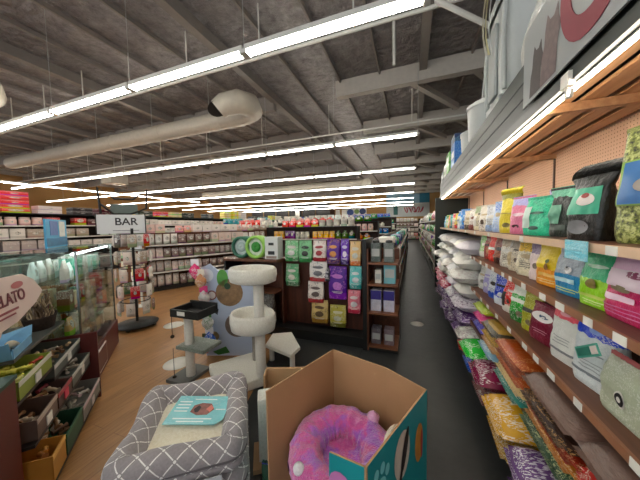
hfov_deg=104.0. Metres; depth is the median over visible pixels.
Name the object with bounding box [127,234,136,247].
packet
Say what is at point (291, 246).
bag
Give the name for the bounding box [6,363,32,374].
dog chew
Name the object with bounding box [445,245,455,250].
sack
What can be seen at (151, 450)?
pet bed
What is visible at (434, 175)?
trim
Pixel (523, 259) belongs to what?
bag
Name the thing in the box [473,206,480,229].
bag
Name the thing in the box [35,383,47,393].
dog chew
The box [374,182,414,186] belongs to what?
strip light
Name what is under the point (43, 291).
carton
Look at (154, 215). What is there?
carton
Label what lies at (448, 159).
carton
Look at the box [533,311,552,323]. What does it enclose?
print
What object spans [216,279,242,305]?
photo
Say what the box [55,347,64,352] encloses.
dog chew
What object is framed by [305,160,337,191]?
strip light
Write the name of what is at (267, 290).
shelf
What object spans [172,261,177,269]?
pouch
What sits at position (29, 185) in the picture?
strip light
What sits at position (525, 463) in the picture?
sack
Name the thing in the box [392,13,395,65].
pipe
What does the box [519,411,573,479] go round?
sack
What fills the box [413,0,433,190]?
beam
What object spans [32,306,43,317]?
twig chew
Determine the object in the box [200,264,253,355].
board
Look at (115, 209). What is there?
sign
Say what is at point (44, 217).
carton
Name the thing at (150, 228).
carton
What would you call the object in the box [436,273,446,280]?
sack
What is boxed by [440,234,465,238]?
sack
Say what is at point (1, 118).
beam
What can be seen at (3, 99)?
ventilation duct
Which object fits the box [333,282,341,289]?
picture
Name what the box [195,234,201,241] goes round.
packet
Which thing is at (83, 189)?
strip light
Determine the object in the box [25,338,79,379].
display tray
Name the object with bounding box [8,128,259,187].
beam
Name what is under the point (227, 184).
strip light
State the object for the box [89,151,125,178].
strip light
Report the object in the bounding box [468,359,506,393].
sack
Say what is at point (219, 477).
label
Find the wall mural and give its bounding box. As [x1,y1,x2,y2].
[386,193,429,216]
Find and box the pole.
[138,251,143,307]
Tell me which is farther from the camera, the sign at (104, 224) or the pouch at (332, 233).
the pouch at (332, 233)
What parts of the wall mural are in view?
mural panel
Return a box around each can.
[319,220,324,226]
[326,220,332,225]
[333,219,339,225]
[341,219,346,225]
[348,219,354,225]
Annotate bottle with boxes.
[273,220,277,226]
[336,231,341,238]
[342,231,347,238]
[349,230,354,238]
[355,216,362,220]
[364,216,371,220]
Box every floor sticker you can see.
[163,321,183,328]
[163,356,185,369]
[410,321,423,325]
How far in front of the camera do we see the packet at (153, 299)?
4.19 m
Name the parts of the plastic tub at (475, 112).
lid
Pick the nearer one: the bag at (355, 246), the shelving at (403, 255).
the bag at (355, 246)
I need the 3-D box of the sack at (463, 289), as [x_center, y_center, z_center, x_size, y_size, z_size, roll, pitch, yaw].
[2.046,0.630,3.151,0.628,0.198,0.480,0,3,19]
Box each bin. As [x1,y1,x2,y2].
[22,434,66,479]
[266,349,426,479]
[484,0,537,117]
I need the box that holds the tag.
[575,343,601,357]
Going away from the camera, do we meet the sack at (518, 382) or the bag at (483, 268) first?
the sack at (518, 382)
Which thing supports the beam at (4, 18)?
attached to the ceiling
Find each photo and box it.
[49,221,57,234]
[190,403,213,414]
[213,332,218,339]
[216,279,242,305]
[225,317,239,336]
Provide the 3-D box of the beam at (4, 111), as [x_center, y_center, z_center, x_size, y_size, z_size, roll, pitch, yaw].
[-7.609,-5.548,20.855,0.200,0.259,41.500,0,3,20]
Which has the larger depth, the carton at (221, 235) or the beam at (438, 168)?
the beam at (438, 168)
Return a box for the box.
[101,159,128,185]
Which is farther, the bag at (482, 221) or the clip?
the bag at (482, 221)
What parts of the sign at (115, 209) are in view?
panel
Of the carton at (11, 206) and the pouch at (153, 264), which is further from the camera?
the carton at (11, 206)
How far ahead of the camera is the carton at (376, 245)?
3.16 m
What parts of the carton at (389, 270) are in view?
label panel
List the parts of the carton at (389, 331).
label panel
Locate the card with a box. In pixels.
[162,396,227,424]
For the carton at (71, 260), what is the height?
0.195 m
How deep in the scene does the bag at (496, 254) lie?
2.31 m
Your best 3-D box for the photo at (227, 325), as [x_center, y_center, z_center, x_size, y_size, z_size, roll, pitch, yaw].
[-1.033,1.058,3.107,0.300,0.300,0.001,-1,3,2]
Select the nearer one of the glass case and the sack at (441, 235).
the glass case
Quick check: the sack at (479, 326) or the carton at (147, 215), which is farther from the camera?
the carton at (147, 215)
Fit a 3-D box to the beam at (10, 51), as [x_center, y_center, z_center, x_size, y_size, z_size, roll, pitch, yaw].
[-3.029,-5.541,19.173,0.200,0.259,41.500,0,3,20]
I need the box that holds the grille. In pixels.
[208,101,222,116]
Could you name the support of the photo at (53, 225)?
attached to the poster board at (55, 233)
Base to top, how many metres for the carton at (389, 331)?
0.200 m
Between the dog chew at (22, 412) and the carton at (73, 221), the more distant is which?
the carton at (73, 221)
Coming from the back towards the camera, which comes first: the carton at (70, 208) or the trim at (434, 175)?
the trim at (434, 175)
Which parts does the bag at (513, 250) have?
panel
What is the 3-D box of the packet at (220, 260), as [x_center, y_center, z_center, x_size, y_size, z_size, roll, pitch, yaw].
[-3.025,0.628,7.614,0.122,0.208,0.197,2,5,45]
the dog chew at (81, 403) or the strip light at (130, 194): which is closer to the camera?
the dog chew at (81, 403)
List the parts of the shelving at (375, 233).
panel, panel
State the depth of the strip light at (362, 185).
16.67 m
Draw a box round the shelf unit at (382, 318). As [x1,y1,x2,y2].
[367,247,398,353]
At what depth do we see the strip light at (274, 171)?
19.18 m
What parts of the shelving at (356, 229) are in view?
price rail, panel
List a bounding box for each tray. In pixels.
[0,324,31,361]
[0,352,51,401]
[18,393,57,444]
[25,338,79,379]
[31,377,71,407]
[48,407,82,454]
[57,352,89,387]
[61,377,99,421]
[263,367,302,388]
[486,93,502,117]
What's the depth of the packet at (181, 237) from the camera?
6.85 m
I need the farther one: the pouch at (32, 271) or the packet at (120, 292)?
the packet at (120, 292)
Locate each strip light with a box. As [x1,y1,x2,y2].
[0,9,56,131]
[0,153,28,184]
[10,150,34,188]
[29,167,82,190]
[34,145,60,185]
[46,186,62,201]
[48,3,135,115]
[59,158,90,182]
[63,180,81,200]
[81,178,101,198]
[83,189,119,193]
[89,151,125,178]
[101,193,122,196]
[123,150,163,174]
[123,177,146,194]
[126,0,247,91]
[129,194,153,197]
[147,168,173,192]
[154,191,178,199]
[158,187,177,201]
[163,132,210,168]
[173,174,202,190]
[177,176,198,200]
[199,193,222,198]
[202,153,235,187]
[210,117,266,162]
[222,187,247,197]
[235,148,271,184]
[241,0,430,58]
[247,171,274,195]
[254,194,276,201]
[265,97,334,155]
[272,154,313,181]
[275,164,304,193]
[277,198,299,200]
[300,196,325,198]
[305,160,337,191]
[313,171,361,177]
[325,188,352,197]
[334,130,418,146]
[338,185,373,188]
[353,193,381,195]
[361,165,416,173]
[362,198,386,200]
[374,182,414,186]
[382,191,414,193]
[387,197,413,199]
[442,27,639,198]
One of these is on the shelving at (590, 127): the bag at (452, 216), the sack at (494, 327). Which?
the bag at (452, 216)
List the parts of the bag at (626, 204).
blue panel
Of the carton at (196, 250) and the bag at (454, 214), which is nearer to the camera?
the bag at (454, 214)
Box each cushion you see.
[147,394,225,449]
[323,436,360,466]
[383,424,396,441]
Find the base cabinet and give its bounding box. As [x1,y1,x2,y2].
[0,374,23,479]
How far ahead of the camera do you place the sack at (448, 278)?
3.63 m
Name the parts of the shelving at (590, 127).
panel, price rail, price rail, pegboard panel, price rail, price rail, shelf talker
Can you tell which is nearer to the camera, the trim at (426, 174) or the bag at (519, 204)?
the bag at (519, 204)
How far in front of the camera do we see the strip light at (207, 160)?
9.90 m
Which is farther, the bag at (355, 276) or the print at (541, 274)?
the bag at (355, 276)
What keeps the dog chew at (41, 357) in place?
in the display tray at (33, 375)
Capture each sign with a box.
[0,274,41,337]
[95,214,146,233]
[96,187,146,214]
[252,206,262,218]
[264,206,274,217]
[276,205,287,217]
[289,204,301,216]
[302,199,314,217]
[316,203,329,215]
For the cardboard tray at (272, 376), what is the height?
0.500 m
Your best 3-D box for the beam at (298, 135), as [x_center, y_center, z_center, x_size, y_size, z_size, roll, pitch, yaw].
[-12.800,-5.094,16.761,26.400,0.490,0.200,0,3,20]
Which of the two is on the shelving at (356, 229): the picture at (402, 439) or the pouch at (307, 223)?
the pouch at (307, 223)
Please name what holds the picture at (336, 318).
on the bag at (337, 312)
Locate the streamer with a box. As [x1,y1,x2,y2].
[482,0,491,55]
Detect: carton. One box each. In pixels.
[0,190,27,196]
[0,195,28,200]
[0,199,28,204]
[0,204,28,208]
[0,208,29,212]
[0,229,8,238]
[0,241,19,251]
[8,228,25,237]
[18,240,36,250]
[25,229,43,237]
[31,206,61,209]
[32,210,61,213]
[37,239,44,248]
[41,289,48,308]
[42,217,59,219]
[43,259,58,277]
[43,288,56,308]
[49,284,64,291]
[56,289,74,311]
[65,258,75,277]
[66,207,92,211]
[66,211,92,214]
[66,229,74,235]
[68,240,79,244]
[70,218,85,224]
[73,290,77,307]
[75,228,88,235]
[80,239,91,244]
[86,219,94,224]
[92,209,109,211]
[92,239,103,243]
[93,212,112,214]
[103,238,111,244]
[135,214,152,216]
[138,211,152,213]
[146,224,154,232]
[149,219,157,224]
[153,211,167,214]
[153,214,167,216]
[154,224,164,232]
[165,220,171,224]
[168,212,181,214]
[168,215,181,217]
[171,220,177,224]
[178,220,183,224]
[182,213,193,215]
[182,215,193,217]
[184,220,189,224]
[191,224,201,231]
[192,246,200,254]
[199,246,207,253]
[202,224,211,231]
[208,246,214,253]
[210,232,217,241]
[211,224,219,230]
[218,232,224,240]
[220,224,228,230]
[225,232,230,240]
[229,224,236,230]
[231,232,236,240]
[253,388,269,474]
[265,236,282,258]
[279,231,284,238]
[313,231,317,238]
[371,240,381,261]
[371,287,381,310]
[371,324,381,343]
[375,268,382,282]
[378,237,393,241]
[383,288,394,312]
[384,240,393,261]
[384,265,395,283]
[384,325,394,345]
[446,151,450,174]
[451,132,462,167]
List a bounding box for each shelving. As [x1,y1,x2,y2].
[0,212,277,268]
[118,230,273,296]
[237,221,378,238]
[266,226,359,256]
[272,218,391,236]
[284,217,395,231]
[373,228,407,297]
[396,221,417,239]
[418,219,434,279]
[435,0,639,476]
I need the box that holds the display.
[224,237,372,349]
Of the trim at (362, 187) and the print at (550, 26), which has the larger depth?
the trim at (362, 187)
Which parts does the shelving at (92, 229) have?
price rail, price rail, price rail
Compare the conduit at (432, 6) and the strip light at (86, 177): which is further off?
the strip light at (86, 177)
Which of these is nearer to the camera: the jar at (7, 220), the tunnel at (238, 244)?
the tunnel at (238, 244)
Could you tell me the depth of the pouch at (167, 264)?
6.64 m
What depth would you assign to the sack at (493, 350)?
2.12 m
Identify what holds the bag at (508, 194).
on the shelving at (590, 127)
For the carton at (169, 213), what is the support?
on the carton at (180, 216)
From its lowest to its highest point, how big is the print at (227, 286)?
0.080 m
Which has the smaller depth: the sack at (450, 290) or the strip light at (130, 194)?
the sack at (450, 290)
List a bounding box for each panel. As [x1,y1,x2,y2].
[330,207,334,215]
[346,206,366,216]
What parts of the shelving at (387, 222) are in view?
panel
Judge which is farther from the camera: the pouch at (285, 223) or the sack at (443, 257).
the pouch at (285, 223)
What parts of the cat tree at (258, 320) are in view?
post, post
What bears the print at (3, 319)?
attached to the sign at (19, 293)
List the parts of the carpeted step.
leg, leg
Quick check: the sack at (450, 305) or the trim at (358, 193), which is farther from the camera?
the trim at (358, 193)
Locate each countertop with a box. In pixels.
[0,374,16,392]
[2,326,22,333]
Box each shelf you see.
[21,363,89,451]
[24,306,77,315]
[38,277,75,285]
[47,323,79,338]
[56,389,100,479]
[170,300,217,320]
[224,256,284,262]
[264,287,281,293]
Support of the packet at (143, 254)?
hanging from the rack
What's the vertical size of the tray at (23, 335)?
0.120 m
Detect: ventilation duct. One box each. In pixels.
[0,83,6,107]
[3,78,261,168]
[202,171,370,198]
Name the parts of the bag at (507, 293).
panel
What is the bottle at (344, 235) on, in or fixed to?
on the shelving at (356, 229)
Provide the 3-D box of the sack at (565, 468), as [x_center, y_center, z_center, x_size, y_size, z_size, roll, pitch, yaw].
[1.355,0.981,1.164,0.528,0.049,0.460,0,3,20]
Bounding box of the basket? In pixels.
[20,310,57,331]
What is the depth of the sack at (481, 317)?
2.57 m
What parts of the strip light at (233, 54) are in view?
chain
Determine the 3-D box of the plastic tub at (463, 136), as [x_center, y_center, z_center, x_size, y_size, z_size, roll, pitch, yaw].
[2.195,-1.384,3.535,0.380,0.320,0.380,0,3,20]
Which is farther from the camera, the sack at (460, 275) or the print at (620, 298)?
the sack at (460, 275)
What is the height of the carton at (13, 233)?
0.300 m
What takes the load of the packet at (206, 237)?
on the shelving at (268, 233)
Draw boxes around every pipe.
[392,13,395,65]
[434,0,487,28]
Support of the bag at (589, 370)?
on the shelving at (590, 127)
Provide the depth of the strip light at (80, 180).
20.07 m
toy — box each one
[189,255,201,278]
[195,265,206,287]
[198,282,209,301]
[201,315,213,329]
[204,327,215,338]
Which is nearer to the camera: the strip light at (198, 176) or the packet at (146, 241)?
the packet at (146, 241)
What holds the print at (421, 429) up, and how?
attached to the bin at (336, 377)
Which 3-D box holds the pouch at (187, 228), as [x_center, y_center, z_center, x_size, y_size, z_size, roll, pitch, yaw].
[-3.702,-0.314,6.982,0.194,0.185,0.130,-4,4,-42]
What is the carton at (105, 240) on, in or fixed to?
on the shelving at (92, 229)
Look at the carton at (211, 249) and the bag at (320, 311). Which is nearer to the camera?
the bag at (320, 311)
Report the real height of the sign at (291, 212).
3.900 m
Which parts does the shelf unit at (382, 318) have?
panel, panel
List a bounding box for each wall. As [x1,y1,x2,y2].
[0,174,232,218]
[233,192,467,221]
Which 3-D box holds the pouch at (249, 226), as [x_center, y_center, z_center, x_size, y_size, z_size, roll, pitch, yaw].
[-2.310,-0.415,8.220,0.170,0.195,0.130,-4,4,-44]
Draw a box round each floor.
[58,268,271,479]
[248,240,512,479]
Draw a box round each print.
[0,306,18,316]
[0,312,16,321]
[194,405,200,411]
[217,270,227,286]
[224,283,230,288]
[237,242,244,251]
[251,242,260,251]
[329,471,346,479]
[332,274,341,278]
[347,209,353,214]
[359,208,365,213]
[401,426,408,469]
[421,429,422,456]
[513,213,523,215]
[520,254,530,258]
[529,39,542,98]
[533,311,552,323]
[538,271,553,277]
[540,1,560,86]
[555,276,574,284]
[589,264,610,268]
[607,291,632,305]
[621,272,639,280]
[632,179,639,191]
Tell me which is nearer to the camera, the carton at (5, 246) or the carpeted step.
the carpeted step
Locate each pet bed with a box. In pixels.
[100,371,247,479]
[203,431,248,479]
[248,425,249,479]
[287,404,386,479]
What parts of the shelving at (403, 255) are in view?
panel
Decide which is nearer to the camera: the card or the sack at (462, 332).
the card
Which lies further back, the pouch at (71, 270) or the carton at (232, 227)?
the carton at (232, 227)
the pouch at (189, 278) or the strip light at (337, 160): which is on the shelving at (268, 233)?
the pouch at (189, 278)
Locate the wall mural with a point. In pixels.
(421, 204)
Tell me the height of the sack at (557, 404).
0.130 m
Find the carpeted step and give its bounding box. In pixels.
[266,332,299,366]
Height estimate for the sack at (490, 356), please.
0.060 m
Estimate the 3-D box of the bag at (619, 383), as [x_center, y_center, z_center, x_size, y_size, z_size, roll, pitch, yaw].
[1.145,0.558,0.905,0.107,0.226,0.239,0,3,20]
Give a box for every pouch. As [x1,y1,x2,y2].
[27,262,38,283]
[35,260,46,282]
[44,258,54,279]
[56,314,61,320]
[59,260,69,282]
[64,315,75,335]
[66,262,73,279]
[72,312,78,331]
[148,248,155,258]
[148,262,155,271]
[156,248,162,257]
[156,261,163,270]
[164,248,170,256]
[164,260,171,270]
[172,247,178,256]
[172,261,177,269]
[175,226,182,231]
[178,260,183,268]
[179,247,185,255]
[180,273,186,282]
[183,225,191,231]
[184,259,189,267]
[186,246,192,254]
[187,273,193,281]
[242,224,246,230]
[247,224,252,229]
[252,225,259,229]
[260,225,265,229]
[282,221,288,226]
[285,231,289,238]
[289,221,295,226]
[290,231,295,238]
[296,220,303,226]
[304,220,310,226]
[311,220,318,226]
[318,231,323,238]
[323,231,328,238]
[329,231,334,238]
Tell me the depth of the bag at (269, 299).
3.83 m
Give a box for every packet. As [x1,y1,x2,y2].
[60,313,68,322]
[113,252,117,264]
[114,235,120,247]
[114,269,117,281]
[116,251,120,263]
[117,287,123,299]
[117,303,121,316]
[118,300,123,311]
[119,270,127,282]
[121,235,127,246]
[123,252,131,264]
[124,282,131,294]
[126,304,134,316]
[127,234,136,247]
[130,286,139,299]
[135,268,143,281]
[136,234,143,245]
[136,254,139,263]
[139,281,146,291]
[140,251,146,263]
[143,234,149,246]
[143,300,149,314]
[146,283,151,296]
[149,250,152,261]
[149,266,152,278]
[149,275,156,286]
[151,234,153,244]
[152,297,154,309]
[155,234,161,243]
[157,274,164,286]
[163,234,169,243]
[165,273,171,284]
[171,233,176,243]
[173,272,178,283]
[178,234,185,242]
[187,234,193,242]
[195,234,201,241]
[202,258,208,265]
[203,233,209,241]
[210,258,216,264]
[215,245,218,252]
[217,257,223,263]
[220,245,224,252]
[225,245,229,251]
[261,460,267,479]
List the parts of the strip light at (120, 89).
chain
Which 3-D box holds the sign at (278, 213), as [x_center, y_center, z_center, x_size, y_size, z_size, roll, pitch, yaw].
[-6.041,-4.764,39.805,2.100,3.900,0.060,0,3,20]
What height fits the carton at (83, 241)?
0.259 m
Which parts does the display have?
panel, panel, panel, panel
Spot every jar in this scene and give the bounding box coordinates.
[3,217,16,224]
[18,217,30,224]
[31,217,42,224]
[300,232,304,238]
[362,224,366,230]
[368,224,372,230]
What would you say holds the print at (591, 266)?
attached to the bag at (593, 282)
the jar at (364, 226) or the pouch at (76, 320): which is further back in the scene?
the jar at (364, 226)
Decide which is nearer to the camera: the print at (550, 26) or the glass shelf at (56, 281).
the print at (550, 26)
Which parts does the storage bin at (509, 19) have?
lid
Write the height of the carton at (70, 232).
0.279 m
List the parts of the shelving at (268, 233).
panel, price rail, price rail, price rail, panel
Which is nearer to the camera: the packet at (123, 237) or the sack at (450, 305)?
the sack at (450, 305)
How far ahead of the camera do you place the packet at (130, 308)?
3.87 m
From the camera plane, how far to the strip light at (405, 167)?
11.59 m
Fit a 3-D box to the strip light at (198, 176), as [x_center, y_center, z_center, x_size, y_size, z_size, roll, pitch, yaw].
[-11.470,-4.565,21.748,2.490,2.135,0.150,0,3,20]
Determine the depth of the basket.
2.04 m
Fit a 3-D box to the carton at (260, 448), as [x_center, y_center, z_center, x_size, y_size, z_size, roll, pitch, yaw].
[-0.275,1.280,1.750,0.380,0.460,0.220,-2,3,-13]
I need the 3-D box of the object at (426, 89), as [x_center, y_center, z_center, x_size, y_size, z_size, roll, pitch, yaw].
[3.844,-4.922,8.416,3.200,0.180,0.160,-3,4,-36]
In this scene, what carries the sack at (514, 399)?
on the shelving at (590, 127)
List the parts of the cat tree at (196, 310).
post, post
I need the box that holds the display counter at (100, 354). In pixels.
[0,319,118,479]
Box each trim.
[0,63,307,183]
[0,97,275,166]
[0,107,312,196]
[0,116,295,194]
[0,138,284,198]
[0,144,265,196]
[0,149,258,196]
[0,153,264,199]
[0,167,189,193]
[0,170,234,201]
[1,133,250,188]
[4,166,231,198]
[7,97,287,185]
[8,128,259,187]
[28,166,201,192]
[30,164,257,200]
[115,164,346,192]
[147,174,356,195]
[171,180,348,198]
[192,187,368,200]
[210,189,373,202]
[225,193,375,203]
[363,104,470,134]
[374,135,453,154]
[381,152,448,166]
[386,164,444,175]
[389,173,440,182]
[392,179,440,186]
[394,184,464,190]
[396,187,468,193]
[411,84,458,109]
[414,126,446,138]
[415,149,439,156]
[416,163,434,167]
[418,173,431,175]
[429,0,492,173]
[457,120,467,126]
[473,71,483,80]
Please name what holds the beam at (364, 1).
attached to the ceiling
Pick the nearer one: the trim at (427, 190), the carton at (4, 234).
the carton at (4, 234)
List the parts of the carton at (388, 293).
panel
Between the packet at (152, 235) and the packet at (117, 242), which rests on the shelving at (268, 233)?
the packet at (152, 235)
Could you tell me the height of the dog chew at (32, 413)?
0.047 m
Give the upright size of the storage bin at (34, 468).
0.200 m
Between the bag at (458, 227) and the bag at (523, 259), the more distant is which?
the bag at (458, 227)
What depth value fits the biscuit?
1.67 m
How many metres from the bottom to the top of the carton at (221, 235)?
0.265 m
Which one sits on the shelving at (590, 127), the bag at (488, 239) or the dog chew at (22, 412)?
the bag at (488, 239)
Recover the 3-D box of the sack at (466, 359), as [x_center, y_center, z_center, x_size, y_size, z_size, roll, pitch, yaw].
[1.742,1.243,2.427,0.588,0.128,0.380,0,3,20]
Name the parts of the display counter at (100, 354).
panel, framed panel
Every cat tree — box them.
[166,300,221,383]
[209,264,276,390]
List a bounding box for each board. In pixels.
[43,219,67,248]
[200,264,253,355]
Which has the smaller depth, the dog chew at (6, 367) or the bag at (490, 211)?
the dog chew at (6, 367)
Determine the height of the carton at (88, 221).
0.227 m
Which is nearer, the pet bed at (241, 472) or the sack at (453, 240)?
the pet bed at (241, 472)
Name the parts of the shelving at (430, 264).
panel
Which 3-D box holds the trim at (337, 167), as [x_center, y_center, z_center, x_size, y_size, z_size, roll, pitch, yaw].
[-10.390,-5.507,23.320,26.400,0.490,0.200,0,3,20]
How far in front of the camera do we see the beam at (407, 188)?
30.03 m
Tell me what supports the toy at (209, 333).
hanging from the board at (229, 297)
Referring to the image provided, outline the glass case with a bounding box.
[0,244,115,343]
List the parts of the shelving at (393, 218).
panel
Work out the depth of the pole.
5.21 m
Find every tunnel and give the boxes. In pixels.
[231,236,249,257]
[245,235,264,258]
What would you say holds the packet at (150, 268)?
hanging from the rack
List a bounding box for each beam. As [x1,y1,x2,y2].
[0,13,328,181]
[0,40,343,194]
[0,81,327,195]
[23,131,311,182]
[31,0,359,193]
[75,151,332,187]
[99,0,363,189]
[153,0,379,194]
[232,0,386,191]
[298,0,395,191]
[336,48,484,99]
[362,0,401,176]
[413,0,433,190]
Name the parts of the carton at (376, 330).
label panel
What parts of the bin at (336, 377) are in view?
panel, panel, panel, panel, corner panel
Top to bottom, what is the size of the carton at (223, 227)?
0.208 m
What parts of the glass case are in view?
pane, pane, corner post, pane, corner post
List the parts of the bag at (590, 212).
teal panel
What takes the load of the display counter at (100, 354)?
on the floor at (135, 366)
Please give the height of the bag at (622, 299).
0.254 m
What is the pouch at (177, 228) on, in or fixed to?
on the shelving at (268, 233)
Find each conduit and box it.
[0,0,463,134]
[18,105,465,181]
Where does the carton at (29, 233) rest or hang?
on the shelving at (92, 229)
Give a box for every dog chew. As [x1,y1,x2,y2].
[0,365,9,370]
[0,369,16,374]
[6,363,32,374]
[15,375,23,381]
[18,410,25,417]
[19,411,34,423]
[21,416,37,422]
[29,355,43,363]
[31,390,47,397]
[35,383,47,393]
[36,451,48,458]
[42,445,48,452]
[45,386,60,392]
[51,422,68,435]
[53,417,59,429]
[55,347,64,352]
[57,427,68,435]
[64,363,80,370]
[65,401,72,408]
[72,386,83,392]
[72,400,85,407]
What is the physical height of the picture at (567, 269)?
0.034 m
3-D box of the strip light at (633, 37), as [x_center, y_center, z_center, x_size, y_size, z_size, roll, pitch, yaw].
[1.689,-0.767,2.640,0.020,0.024,7.000,0,3,20]
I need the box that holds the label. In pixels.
[204,475,221,479]
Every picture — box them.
[311,292,318,296]
[314,271,321,275]
[315,311,323,316]
[330,251,335,256]
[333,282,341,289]
[334,316,340,320]
[394,430,409,479]
[415,423,422,461]
[565,267,573,272]
[584,279,595,288]
[610,285,629,292]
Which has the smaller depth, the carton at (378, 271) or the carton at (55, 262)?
the carton at (55, 262)
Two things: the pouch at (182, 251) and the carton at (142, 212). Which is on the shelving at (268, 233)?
the pouch at (182, 251)
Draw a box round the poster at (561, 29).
[523,0,630,109]
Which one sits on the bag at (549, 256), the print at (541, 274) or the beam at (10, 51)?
the print at (541, 274)
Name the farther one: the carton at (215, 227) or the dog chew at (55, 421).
the carton at (215, 227)
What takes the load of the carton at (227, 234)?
on the shelving at (268, 233)
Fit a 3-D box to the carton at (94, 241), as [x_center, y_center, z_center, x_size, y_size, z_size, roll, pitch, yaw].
[-8.828,0.087,9.855,0.306,0.259,0.336,0,3,17]
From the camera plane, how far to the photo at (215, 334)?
3.12 m
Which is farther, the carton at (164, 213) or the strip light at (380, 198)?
the strip light at (380, 198)
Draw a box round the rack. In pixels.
[116,228,158,332]
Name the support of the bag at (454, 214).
on the shelving at (590, 127)
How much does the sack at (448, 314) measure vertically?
0.200 m
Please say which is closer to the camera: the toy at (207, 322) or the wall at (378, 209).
the toy at (207, 322)
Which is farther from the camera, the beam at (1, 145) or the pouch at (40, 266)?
the beam at (1, 145)
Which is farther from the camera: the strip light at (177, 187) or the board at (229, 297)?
the strip light at (177, 187)
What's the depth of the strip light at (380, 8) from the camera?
3.17 m
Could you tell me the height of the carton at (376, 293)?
0.270 m
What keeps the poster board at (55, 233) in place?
on the glass case
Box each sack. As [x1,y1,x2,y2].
[432,249,445,256]
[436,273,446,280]
[437,242,444,248]
[438,233,466,239]
[438,265,447,272]
[438,278,450,287]
[439,254,451,260]
[439,298,447,309]
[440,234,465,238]
[440,257,453,266]
[440,289,450,298]
[441,235,471,244]
[443,308,456,321]
[444,285,458,297]
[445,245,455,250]
[445,275,455,284]
[445,297,457,309]
[446,262,458,270]
[447,248,458,256]
[447,267,479,284]
[448,236,479,245]
[450,254,481,270]
[450,294,479,313]
[450,320,465,331]
[451,308,476,325]
[452,251,464,256]
[452,282,478,298]
[453,237,481,245]
[453,326,478,339]
[454,240,481,255]
[458,338,487,359]
[462,354,472,371]
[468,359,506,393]
[471,380,492,405]
[472,319,484,333]
[473,301,495,317]
[473,310,496,323]
[477,339,498,362]
[481,319,514,339]
[481,328,498,347]
[481,335,498,355]
[481,393,539,450]
[486,415,517,463]
[494,338,544,372]
[494,367,528,408]
[495,346,529,380]
[495,361,526,400]
[497,354,529,389]
[503,445,555,479]
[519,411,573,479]
[520,388,581,457]
[521,372,608,442]
[524,405,584,479]
[525,401,587,472]
[572,440,639,479]
[575,466,596,479]
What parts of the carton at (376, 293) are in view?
panel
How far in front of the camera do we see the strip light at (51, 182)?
13.26 m
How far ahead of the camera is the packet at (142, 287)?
4.31 m
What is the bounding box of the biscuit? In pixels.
[4,340,17,347]
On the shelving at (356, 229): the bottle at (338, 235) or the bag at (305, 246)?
the bottle at (338, 235)
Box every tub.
[460,130,468,151]
[466,80,485,141]
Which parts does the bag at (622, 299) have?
pale panel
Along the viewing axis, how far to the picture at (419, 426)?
1.15 m
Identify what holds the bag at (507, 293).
on the shelving at (590, 127)
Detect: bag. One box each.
[264,293,276,319]
[285,240,298,260]
[286,263,299,285]
[299,240,312,261]
[308,281,324,302]
[310,260,326,281]
[312,300,328,322]
[313,240,326,261]
[324,267,329,280]
[327,239,340,263]
[329,266,346,299]
[330,304,346,327]
[341,239,349,263]
[348,290,360,313]
[349,266,361,288]
[350,241,360,265]
[445,215,450,227]
[449,215,453,227]
[452,213,455,227]
[454,213,457,227]
[457,211,460,228]
[459,208,471,228]
[464,211,469,228]
[468,209,475,229]
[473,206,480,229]
[478,204,495,230]
[478,264,485,288]
[479,235,486,256]
[483,268,491,293]
[484,236,491,258]
[485,205,495,230]
[488,237,496,260]
[488,271,496,298]
[492,201,500,231]
[493,238,502,263]
[494,274,506,305]
[499,185,525,232]
[500,239,511,267]
[502,279,513,312]
[508,240,519,271]
[509,194,536,233]
[510,284,525,322]
[517,241,532,276]
[520,0,545,69]
[521,290,546,331]
[522,195,551,235]
[529,243,542,279]
[529,300,555,347]
[536,245,560,287]
[548,185,573,236]
[550,308,581,367]
[553,248,584,298]
[566,157,624,240]
[571,323,630,394]
[577,252,616,310]
[599,349,639,438]
[603,257,639,328]
[613,125,639,243]
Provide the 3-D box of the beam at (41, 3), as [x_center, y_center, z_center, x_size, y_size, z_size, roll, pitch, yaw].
[-0.740,-5.613,18.328,0.050,0.109,41.500,0,3,20]
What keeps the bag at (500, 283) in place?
on the shelving at (590, 127)
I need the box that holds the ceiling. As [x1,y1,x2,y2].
[0,0,495,197]
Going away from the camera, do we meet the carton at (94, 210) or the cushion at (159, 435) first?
the cushion at (159, 435)
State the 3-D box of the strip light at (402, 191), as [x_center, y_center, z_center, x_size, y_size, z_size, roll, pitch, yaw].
[6.244,-4.809,20.028,2.490,2.135,0.150,0,3,20]
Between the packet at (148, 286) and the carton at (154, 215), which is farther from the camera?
the carton at (154, 215)
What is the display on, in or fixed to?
on the floor at (461, 445)
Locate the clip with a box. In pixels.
[560,69,574,99]
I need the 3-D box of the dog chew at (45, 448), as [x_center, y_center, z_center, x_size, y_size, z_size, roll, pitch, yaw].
[-1.731,1.326,1.575,0.067,0.037,0.028,2,4,43]
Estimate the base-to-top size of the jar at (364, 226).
0.316 m
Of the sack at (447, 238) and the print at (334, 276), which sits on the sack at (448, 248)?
the sack at (447, 238)
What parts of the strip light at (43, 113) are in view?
chain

